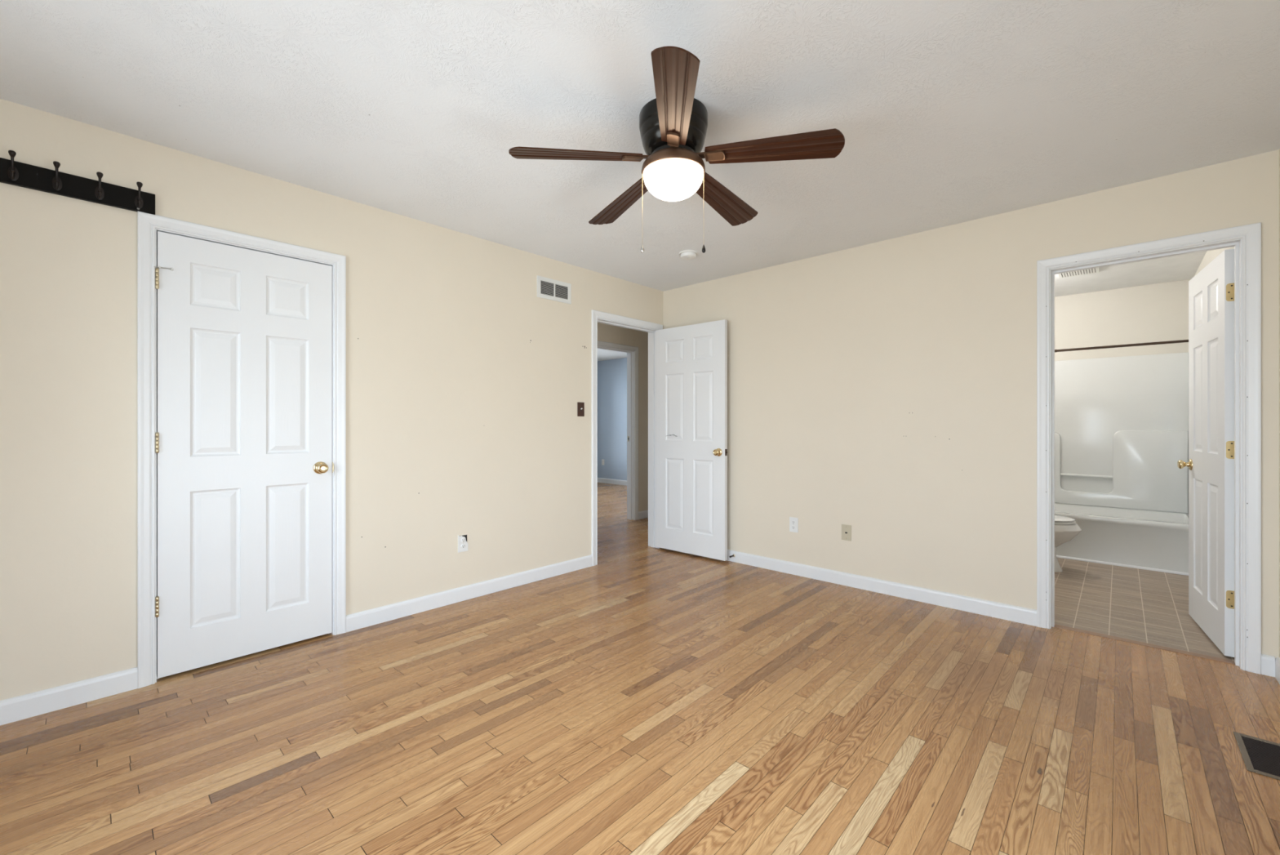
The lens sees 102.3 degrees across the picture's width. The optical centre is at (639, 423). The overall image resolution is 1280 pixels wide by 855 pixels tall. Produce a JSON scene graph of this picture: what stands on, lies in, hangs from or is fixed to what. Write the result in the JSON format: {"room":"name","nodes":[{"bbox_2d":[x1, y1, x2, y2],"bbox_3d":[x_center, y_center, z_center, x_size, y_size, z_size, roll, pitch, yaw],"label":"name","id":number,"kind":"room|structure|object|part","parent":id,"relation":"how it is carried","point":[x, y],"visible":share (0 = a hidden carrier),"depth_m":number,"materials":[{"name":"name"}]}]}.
{"room":"empty bedroom","nodes":[
{"label":"empty bedroom","id":0,"kind":"room"},
{"bbox_2d":[0,98,663,700],"bbox_3d":[-1.439,-0.050,3.233,0.121,2.440,4.750,0,0,43],"label":"wall","id":1,"kind":"structure","parent":0,"point":[465,384],"depth_m":2.83,"materials":[{"name":"beige paint"}]},
{"bbox_2d":[0,150,155,214],"bbox_3d":[-2.432,-1.000,2.026,0.073,0.115,0.770,0,0,43],"label":"coat rack","id":2,"kind":"object","parent":1,"relation":"attached to","point":[12,172],"visible":1,"depth_m":2.14,"materials":[{"name":"black paint"}]},
{"bbox_2d":[137,211,346,688],"bbox_3d":[-1.987,0.113,2.634,0.138,2.114,0.839,0,0,43],"label":"trim","id":3,"kind":"structure","parent":1,"relation":"attached to","point":[148,224],"depth_m":2.33,"materials":[{"name":"white paint"}]},
{"bbox_2d":[155,231,332,678],"bbox_3d":[-1.944,0.139,2.588,0.090,2.030,0.716,0,0,43],"label":"door","id":4,"kind":"structure","parent":1,"relation":"in","point":[243,435],"depth_m":2.57,"materials":[{"name":"white paint"}]},
{"bbox_2d":[153,266,173,271],"bbox_3d":[-2.168,-0.709,2.345,0.068,0.014,0.019,0,0,-34],"label":"door stop","id":5,"kind":"object","parent":4,"relation":"attached to","point":[159,267],"visible":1,"depth_m":2.34,"materials":[{"name":"silver metal"}]},
{"bbox_3d":[-2.171,-0.709,2.344,0.060,0.007,0.018,0,0,-36],"label":"stop arm","id":6,"kind":"part","parent":5,"relation":"part of","materials":[{"name":"silver metal"}]},
{"bbox_3d":[-1.727,0.238,2.796,0.056,0.068,0.068,0,0,43],"label":"knob","id":7,"kind":"part","parent":4,"relation":"part of","materials":[{"name":"gold metal"}]},
{"bbox_2d":[0,554,592,724],"bbox_3d":[-1.703,1.124,2.853,0.014,0.092,3.834,0,0,43],"label":"baseboard","id":8,"kind":"structure","parent":1,"relation":"attached to","point":[49,700],"depth_m":2.94,"materials":[{"name":"white paint"}]},
{"bbox_2d":[457,534,467,552],"bbox_3d":[-1.175,0.789,3.423,0.008,0.114,0.070,0,0,43],"label":"wall outlet","id":9,"kind":"object","parent":1,"relation":"attached to","point":[462,540],"visible":1,"depth_m":3.42,"materials":[{"name":"white plastic"}]},
{"bbox_2d":[537,275,571,304],"bbox_3d":[-0.660,-1.033,3.978,0.006,0.160,0.325,0,0,43],"label":"air vent","id":10,"kind":"object","parent":1,"relation":"in","point":[547,288],"visible":1,"depth_m":3.97,"materials":[{"name":"white metal"}]},
{"bbox_2d":[577,402,584,416],"bbox_3d":[-0.474,-0.120,4.168,0.020,0.114,0.070,0,0,43],"label":"light switch","id":11,"kind":"object","parent":1,"relation":"attached to","point":[580,406],"visible":1,"depth_m":4.17,"materials":[{"name":"brown plastic"}]},
{"bbox_2d":[591,309,662,565],"bbox_3d":[-0.135,0.113,4.623,0.138,2.114,0.894,0,0,43],"label":"trim","id":12,"kind":"structure","parent":1,"relation":"attached to","point":[600,317],"depth_m":4.49,"materials":[{"name":"white paint"}]},
{"bbox_2d":[597,357,626,480],"bbox_3d":[0.304,-0.050,9.405,3.460,2.440,0.120,0,0,43],"label":"wall","id":13,"kind":"structure","parent":0,"point":[611,373],"depth_m":10.11,"materials":[{"name":"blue paint"}]},
{"bbox_2d":[597,477,626,485],"bbox_3d":[-0.974,1.124,7.945,3.339,0.092,3.760,0,0,43],"label":"baseboard","id":14,"kind":"structure","parent":13,"relation":"attached to","point":[599,479],"depth_m":10.09,"materials":[{"name":"white paint"}]},
{"bbox_2d":[597,322,648,511],"bbox_3d":[-0.250,-0.050,6.184,0.120,2.440,5.590,0,0,43],"label":"wall","id":15,"kind":"structure","parent":0,"point":[606,332],"depth_m":6.38,"materials":[{"name":"beige paint"}]},
{"bbox_2d":[597,340,638,519],"bbox_3d":[-0.373,0.113,6.039,0.138,2.114,0.894,0,0,43],"label":"trim","id":16,"kind":"structure","parent":15,"relation":"attached to","point":[632,352],"depth_m":6.31,"materials":[{"name":"white paint"}]},
{"bbox_2d":[638,510,648,519],"bbox_3d":[-0.240,1.124,6.097,0.014,0.092,5.436,0,0,43],"label":"baseboard","id":17,"kind":"structure","parent":15,"relation":"attached to","point":[642,514],"depth_m":6.39,"materials":[{"name":"white paint"}]},
{"bbox_2d":[0,482,1279,854],"bbox_3d":[-0.598,1.195,4.697,8.557,0.051,8.240,0,0,43],"label":"floor","id":18,"kind":"structure","parent":0,"point":[644,699],"depth_m":1.95,"materials":[{"name":"brown wood"}]},
{"bbox_2d":[1054,514,1081,572],"bbox_3d":[3.128,0.777,4.295,0.846,0.785,0.500,0,0,43],"label":"toilet","id":19,"kind":"object","parent":18,"relation":"on","point":[1066,528],"visible":0.22,"depth_m":4.00,"materials":[{"name":"white ceramic"}]},
{"bbox_3d":[3.222,0.750,4.208,0.508,0.020,0.367,0,0,43],"label":"lid","id":20,"kind":"part","parent":19,"relation":"part of","materials":[{"name":"white ceramic"}]},
{"bbox_3d":[3.225,0.772,4.205,0.512,0.018,0.369,0,0,43],"label":"seat","id":21,"kind":"part","parent":19,"relation":"part of","materials":[{"name":"white plastic"}]},
{"bbox_2d":[1054,351,1188,575],"bbox_3d":[4.002,0.271,4.736,1.529,1.798,0.788,0,0,43],"label":"bathtub","id":22,"kind":"object","parent":18,"relation":"on","point":[1122,423],"visible":0.49,"depth_m":4.69,"materials":[{"name":"white plastic"}]},
{"bbox_2d":[1054,502,1188,572],"bbox_3d":[4.003,0.974,4.738,1.529,0.392,0.781,0,0,43],"label":"tub","id":23,"kind":"object","parent":22,"relation":"in","point":[1153,539],"depth_m":4.28,"materials":[{"name":"white plastic"}]},
{"bbox_3d":[4.237,0.417,4.989,1.475,0.723,0.032,0,0,43],"label":"panel","id":24,"kind":"part","parent":22,"relation":"part of","materials":[{"name":"white plastic"}]},
{"bbox_3d":[3.738,1.160,4.453,1.529,0.018,0.014,0,0,43],"label":"moulding","id":25,"kind":"part","parent":22,"relation":"part of","materials":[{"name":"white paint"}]},
{"bbox_2d":[1053,623,1235,664],"bbox_3d":[2.659,1.173,2.756,0.731,0.014,0.046,0,0,43],"label":"threshold","id":26,"kind":"object","parent":18,"relation":"on","point":[1209,657],"visible":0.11,"depth_m":2.73,"materials":[{"name":"brown wood"}]},
{"bbox_2d":[1232,731,1279,779],"bbox_3d":[2.207,1.168,1.798,0.150,0.004,0.296,0,0,43],"label":"floor vent","id":27,"kind":"object","parent":18,"relation":"in","point":[1260,756],"visible":1,"depth_m":1.82,"materials":[{"name":"brown metal"}]},
{"bbox_2d":[0,0,1279,360],"bbox_3d":[-0.556,-1.310,4.727,8.577,0.080,8.140,0,0,43],"label":"ceiling","id":28,"kind":"structure","parent":0,"point":[947,113],"depth_m":2.02,"materials":[{"name":"paint"}]},
{"bbox_2d":[508,46,844,253],"bbox_3d":[0.158,-0.990,2.164,1.258,0.559,1.227,0,0,43],"label":"ceiling fan","id":29,"kind":"object","parent":28,"relation":"hanging from","point":[673,125],"visible":1,"depth_m":2.02,"materials":[{"name":"brown wood"}]},
{"bbox_3d":[-0.245,-1.057,2.022,0.525,0.013,0.145,-5,14,-15],"label":"blade","id":30,"kind":"part","parent":29,"relation":"part of","materials":[{"name":"brown wood"}]},
{"bbox_3d":[-0.078,-1.059,2.457,0.145,0.013,0.525,-15,4,-33],"label":"blade","id":31,"kind":"part","parent":29,"relation":"part of","materials":[{"name":"brown wood"}]},
{"bbox_3d":[0.010,-0.723,2.124,0.016,0.034,0.016,0,0,43],"label":"pull knob","id":32,"kind":"part","parent":29,"relation":"part of","materials":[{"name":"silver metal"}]},
{"bbox_3d":[0.137,-0.985,2.124,0.248,0.100,0.248,0,0,43],"label":"lamp shade","id":33,"kind":"part","parent":29,"relation":"part of","materials":[{"name":"white glass"}]},
{"bbox_3d":[0.116,-1.076,1.728,0.145,0.013,0.525,13,2,3],"label":"blade","id":34,"kind":"part","parent":29,"relation":"part of","materials":[{"name":"brown wood"}]},
{"bbox_3d":[0.263,-0.723,2.124,0.016,0.034,0.016,0,0,43],"label":"pull knob","id":35,"kind":"part","parent":29,"relation":"part of","materials":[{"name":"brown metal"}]},
{"bbox_3d":[0.387,-1.059,2.432,0.145,0.013,0.525,-16,-14,37],"label":"blade","id":36,"kind":"part","parent":29,"relation":"part of","materials":[{"name":"brown wood"}]},
{"bbox_3d":[0.507,-1.057,1.982,0.525,0.013,0.145,5,-11,21],"label":"blade","id":37,"kind":"part","parent":29,"relation":"part of","materials":[{"name":"brown wood"}]},
{"bbox_2d":[679,249,697,259],"bbox_3d":[0.360,-1.249,3.827,0.142,0.041,0.142,0,0,43],"label":"smoke detector","id":38,"kind":"object","parent":28,"relation":"attached to","point":[687,254],"visible":1,"depth_m":3.79,"materials":[{"name":"white plastic"}]},
{"bbox_2d":[1057,267,1099,278],"bbox_3d":[3.632,-1.264,4.270,0.260,0.014,0.260,0,0,43],"label":"ceiling vent","id":39,"kind":"object","parent":28,"relation":"in","point":[1095,270],"visible":0.61,"depth_m":4.29,"materials":[{"name":"white metal"}]},
{"bbox_2d":[655,319,727,560],"bbox_3d":[0.440,0.135,4.595,0.778,2.030,0.138,0,0,42],"label":"door","id":40,"kind":"structure","parent":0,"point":[691,360],"depth_m":4.55,"materials":[{"name":"white paint"}]},
{"bbox_3d":[0.651,0.238,4.353,0.068,0.068,0.056,0,0,42],"label":"knob","id":41,"kind":"part","parent":40,"relation":"part of","materials":[{"name":"gold metal"}]},
{"bbox_2d":[663,149,1279,657],"bbox_3d":[1.675,-0.050,3.660,3.857,2.440,0.121,0,0,43],"label":"wall","id":42,"kind":"structure","parent":0,"point":[886,389],"depth_m":3.38,"materials":[{"name":"beige paint"}]},
{"bbox_2d":[789,516,798,532],"bbox_3d":[1.198,0.784,4.016,0.070,0.114,0.009,0,0,43],"label":"wall outlet","id":43,"kind":"object","parent":42,"relation":"attached to","point":[793,522],"visible":1,"depth_m":4.01,"materials":[{"name":"white plastic"}]},
{"bbox_2d":[841,524,851,541],"bbox_3d":[1.498,0.786,3.739,0.070,0.114,0.006,0,0,43],"label":"phone jack plate","id":44,"kind":"object","parent":42,"relation":"attached to","point":[846,529],"visible":1,"depth_m":3.74,"materials":[{"name":"beige plastic"}]},
{"bbox_2d":[727,549,1275,676],"bbox_3d":[1.581,1.124,3.657,3.723,0.092,0.014,0,0,43],"label":"baseboard","id":45,"kind":"structure","parent":42,"relation":"attached to","point":[971,604],"depth_m":3.45,"materials":[{"name":"white paint"}]},
{"bbox_2d":[1036,222,1261,674],"bbox_3d":[2.647,0.113,2.744,0.835,2.114,0.138,0,0,43],"label":"trim","id":46,"kind":"structure","parent":42,"relation":"attached to","point":[1246,240],"depth_m":2.50,"materials":[{"name":"white paint"}]},
{"bbox_2d":[1054,279,1191,360],"bbox_3d":[4.306,-0.050,5.064,1.535,2.440,0.100,0,0,43],"label":"wall","id":47,"kind":"structure","parent":0,"point":[1157,312],"depth_m":4.80,"materials":[{"name":"paint"}]},
{"bbox_2d":[1177,248,1234,657],"bbox_3d":[3.144,0.143,2.855,0.119,2.030,0.714,0,0,36],"label":"door","id":48,"kind":"structure","parent":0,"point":[1211,463],"depth_m":2.76,"materials":[{"name":"white paint"}]},
{"bbox_3d":[3.292,0.243,3.114,0.056,0.068,0.068,0,0,37],"label":"knob","id":49,"kind":"part","parent":48,"relation":"part of","materials":[{"name":"gold metal"}]},
{"bbox_2d":[1194,246,1234,275],"bbox_3d":[4.014,-0.050,3.484,0.190,2.440,2.810,0,0,43],"label":"wall","id":50,"kind":"structure","parent":0,"point":[1210,255],"depth_m":3.67,"materials":[{"name":"paint"}]},
{"bbox_2d":[1054,339,1188,351],"bbox_3d":[3.771,-0.649,4.489,1.533,0.040,0.040,0,0,43],"label":"shower rod","id":51,"kind":"object","parent":50,"relation":"attached to","point":[1180,340],"visible":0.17,"depth_m":4.26,"materials":[{"name":"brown metal"}]},
{"bbox_2d":[1279,148,1279,657],"bbox_3d":[1.383,-0.050,0.605,0.120,2.440,4.750,0,0,43],"label":"wall","id":52,"kind":"structure","parent":0,"point":[1279,148],"depth_m":2.38,"materials":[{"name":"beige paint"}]},
{"bbox_2d":[1275,657,1279,684],"bbox_3d":[1.339,1.124,0.655,0.014,0.092,4.736,0,0,43],"label":"baseboard","id":53,"kind":"structure","parent":52,"relation":"attached to","point":[1277,659],"depth_m":2.35,"materials":[{"name":"white paint"}]}
]}

